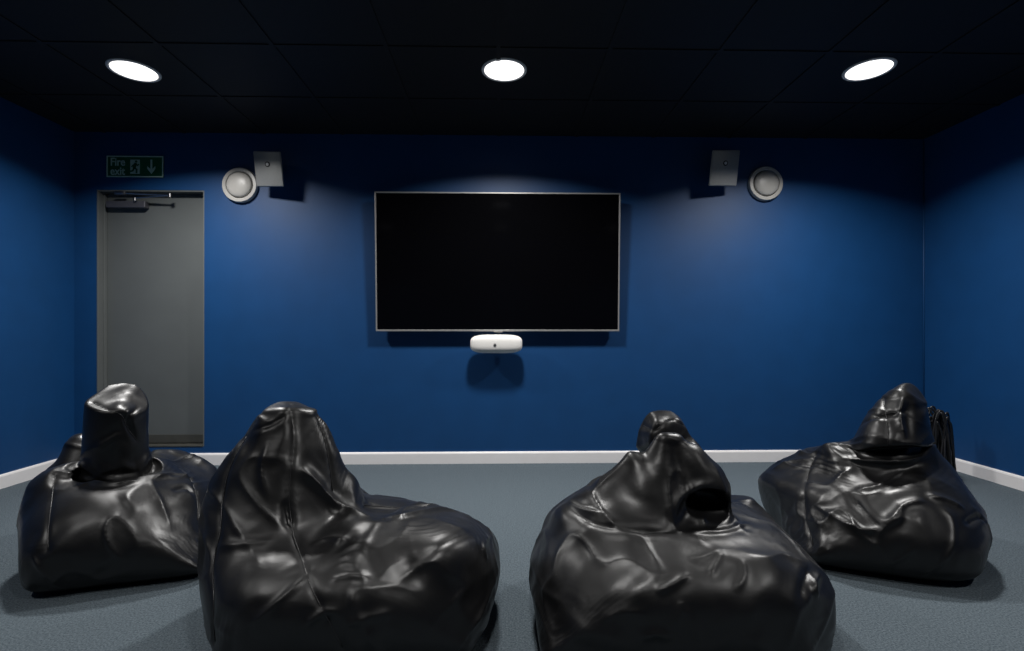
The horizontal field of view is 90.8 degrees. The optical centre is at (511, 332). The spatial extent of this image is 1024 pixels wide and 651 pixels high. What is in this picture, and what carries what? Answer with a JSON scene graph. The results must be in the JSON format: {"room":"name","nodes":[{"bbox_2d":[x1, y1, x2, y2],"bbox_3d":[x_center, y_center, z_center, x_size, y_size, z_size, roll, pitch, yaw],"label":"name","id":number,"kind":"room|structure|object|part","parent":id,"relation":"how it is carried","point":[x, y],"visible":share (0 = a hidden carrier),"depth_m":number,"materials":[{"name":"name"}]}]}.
{"room":"media room","nodes":[
{"label":"media room","id":0,"kind":"room"},
{"bbox_2d":[0,97,73,474],"bbox_3d":[-3.434,-0.270,0.342,0.160,2.620,7.560,0,0,-1],"label":"wall","id":1,"kind":"structure","parent":0,"point":[37,152],"depth_m":3.62,"materials":[{"name":"blue paint"}]},
{"bbox_2d":[0,459,56,488],"bbox_3d":[-3.345,0.994,0.336,0.016,0.093,7.224,0,0,-1],"label":"baseboard","id":2,"kind":"structure","parent":1,"relation":"attached to","point":[18,476],"depth_m":3.52,"materials":[{"name":"white paint"}]},
{"bbox_2d":[74,132,923,452],"bbox_3d":[-0.041,-0.270,4.120,6.795,2.620,0.160,0,0,-1],"label":"wall","id":3,"kind":"structure","parent":0,"point":[779,323],"depth_m":4.05,"materials":[{"name":"blue paint"}]},
{"bbox_2d":[106,156,163,177],"bbox_3d":[-2.962,-1.308,3.969,0.437,0.167,0.009,0,0,-1],"label":"exit sign","id":4,"kind":"object","parent":3,"relation":"attached to","point":[116,166],"visible":1,"depth_m":3.97,"materials":[{"name":"green plastic"}]},
{"bbox_2d":[97,190,203,446],"bbox_3d":[-2.846,-0.114,4.035,0.832,2.024,0.203,0,0,-1],"label":"door","id":5,"kind":"structure","parent":3,"relation":"in","point":[150,243],"depth_m":4.05,"materials":[{"name":"grey paint"}]},
{"bbox_3d":[-2.883,-1.074,3.961,0.440,0.068,0.049,0,0,0],"label":"closer arm","id":6,"kind":"part","parent":5,"relation":"part of","materials":[{"name":"metal"}]},
{"bbox_3d":[-2.839,0.846,4.044,0.786,0.067,0.006,0,0,-1],"label":"kick plate","id":7,"kind":"part","parent":5,"relation":"part of","materials":[{"name":"silver metal"}]},
{"bbox_2d":[222,168,257,202],"bbox_3d":[-2.140,-1.163,3.961,0.275,0.275,0.064,0,0,-1],"label":"round speaker","id":8,"kind":"object","parent":3,"relation":"attached to","point":[239,185],"visible":1,"depth_m":3.96},
{"bbox_2d":[253,151,283,186],"bbox_3d":[-1.845,-1.250,3.906,0.231,0.264,0.184,0,0,9],"label":"speaker","id":9,"kind":"object","parent":3,"relation":"attached to","point":[268,165],"visible":1,"depth_m":3.84},
{"bbox_2d":[191,450,797,464],"bbox_3d":[-0.039,0.994,4.032,6.795,0.093,0.016,0,0,-1],"label":"baseboard","id":10,"kind":"structure","parent":3,"relation":"attached to","point":[485,457],"depth_m":4.03,"materials":[{"name":"white paint"}]},
{"bbox_2d":[470,334,521,352],"bbox_3d":[-0.122,0.085,3.948,0.404,0.146,0.179,0,0,-1],"label":"bar","id":11,"kind":"object","parent":3,"relation":"attached to","point":[496,343],"visible":1,"depth_m":3.87,"materials":[{"name":"white plastic"}]},
{"bbox_2d":[374,191,620,331],"bbox_3d":[-0.108,-0.549,3.967,1.909,1.087,0.098,0,0,-1],"label":"television","id":12,"kind":"object","parent":3,"relation":"attached to","point":[445,261],"visible":1,"depth_m":3.94,"materials":[{"name":"black"}]},
{"bbox_2d":[709,150,739,185],"bbox_3d":[1.639,-1.283,3.985,0.240,0.275,0.184,0,0,-11],"label":"speaker","id":13,"kind":"object","parent":3,"relation":"attached to","point":[724,163],"visible":1,"depth_m":3.92},
{"bbox_2d":[748,166,782,200],"bbox_3d":[2.043,-1.203,4.055,0.276,0.276,0.064,0,0,-1],"label":"round speaker","id":14,"kind":"object","parent":3,"relation":"attached to","point":[765,183],"visible":1,"depth_m":4.05},
{"bbox_2d":[923,141,924,396],"bbox_3d":[3.353,-0.306,4.113,0.010,2.507,0.010,0,0,-1],"label":"trim","id":15,"kind":"structure","parent":3,"relation":"attached to","point":[923,141],"depth_m":4.11,"materials":[{"name":"blue paint"}]},
{"bbox_2d":[0,0,1023,138],"bbox_3d":[0.043,-1.640,0.421,7.115,0.120,7.560,0,0,-1],"label":"ceiling","id":16,"kind":"structure","parent":0,"point":[795,25],"depth_m":2.99,"materials":[{"name":"black tile"}]},
{"bbox_2d":[105,58,161,82],"bbox_3d":[-2.274,-1.573,3.040,0.274,0.021,0.274,0,0,-1],"label":"recessed light","id":17,"kind":"object","parent":16,"relation":"in","point":[126,68],"visible":1,"depth_m":3.02,"materials":[{"name":"white plastic"}]},
{"bbox_2d":[109,61,157,80],"bbox_3d":[-2.274,-1.570,3.040,0.236,0.014,0.236,0,0,-1],"label":"diffuser","id":18,"kind":"object","parent":17,"relation":"attached to","point":[132,70],"depth_m":3.02,"materials":[{"name":"white plastic"}]},
{"bbox_2d":[481,58,526,81],"bbox_3d":[-0.047,-1.573,3.034,0.274,0.021,0.274,0,0,-1],"label":"recessed light","id":19,"kind":"object","parent":16,"relation":"in","point":[507,69],"visible":1,"depth_m":3.01,"materials":[{"name":"white plastic"}]},
{"bbox_2d":[0,0,1023,139],"bbox_3d":[0.043,-1.577,0.421,6.795,0.007,7.240,0,0,-1],"label":"ceiling grid","id":20,"kind":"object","parent":16,"relation":"attached to","point":[498,48],"depth_m":2.87,"materials":[{"name":"black metal"}]},
{"bbox_2d":[842,57,896,80],"bbox_3d":[2.138,-1.573,3.026,0.274,0.021,0.274,0,0,-1],"label":"recessed light","id":21,"kind":"object","parent":16,"relation":"in","point":[872,68],"visible":1,"depth_m":3.00,"materials":[{"name":"white plastic"}]},
{"bbox_2d":[0,462,1023,650],"bbox_3d":[0.043,1.100,0.421,7.115,0.120,7.560,0,0,-1],"label":"floor","id":22,"kind":"structure","parent":0,"point":[875,612],"depth_m":2.01,"materials":[{"name":"carpet"}]},
{"bbox_2d":[16,383,216,592],"bbox_3d":[-1.831,0.641,2.384,0.830,0.794,0.934,0,0,-24],"label":"bean bag","id":23,"kind":"object","parent":22,"relation":"on","point":[111,509],"visible":0.91,"depth_m":2.13,"materials":[{"name":"black leather"}]},
{"bbox_2d":[197,401,499,650],"bbox_3d":[-0.564,0.647,1.844,1.061,0.781,0.934,0,0,-18],"label":"bean bag","id":24,"kind":"object","parent":22,"relation":"on","point":[294,554],"visible":1,"depth_m":1.56,"materials":[{"name":"black leather"}]},
{"bbox_2d":[529,410,835,650],"bbox_3d":[0.601,0.671,1.885,1.083,0.733,0.924,0,0,-1],"label":"bean bag","id":25,"kind":"object","parent":22,"relation":"on","point":[656,552],"visible":1,"depth_m":1.55,"materials":[{"name":"black leather"}]},
{"bbox_2d":[758,383,992,580],"bbox_3d":[1.755,0.640,2.463,0.875,0.796,0.898,0,0,7],"label":"bean bag","id":26,"kind":"object","parent":22,"relation":"on","point":[885,500],"visible":0.98,"depth_m":2.23,"materials":[{"name":"black leather"}]},
{"bbox_2d":[927,406,956,471],"bbox_3d":[2.999,0.775,3.522,0.290,0.517,0.188,0,0,-1],"label":"cable bundle","id":27,"kind":"object","parent":22,"relation":"on","point":[941,425],"visible":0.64,"depth_m":3.48,"materials":[{"name":"black plastic"}]},
{"bbox_2d":[924,94,1023,476],"bbox_3d":[3.520,-0.270,0.500,0.160,2.620,7.560,0,0,-1],"label":"wall","id":28,"kind":"structure","parent":0,"point":[974,167],"depth_m":3.65,"materials":[{"name":"blue paint"}]},
{"bbox_2d":[955,458,1023,490],"bbox_3d":[3.432,0.994,0.490,0.016,0.093,7.224,0,0,-1],"label":"baseboard","id":29,"kind":"structure","parent":28,"relation":"attached to","point":[1001,477],"depth_m":3.54,"materials":[{"name":"white paint"}]}
]}

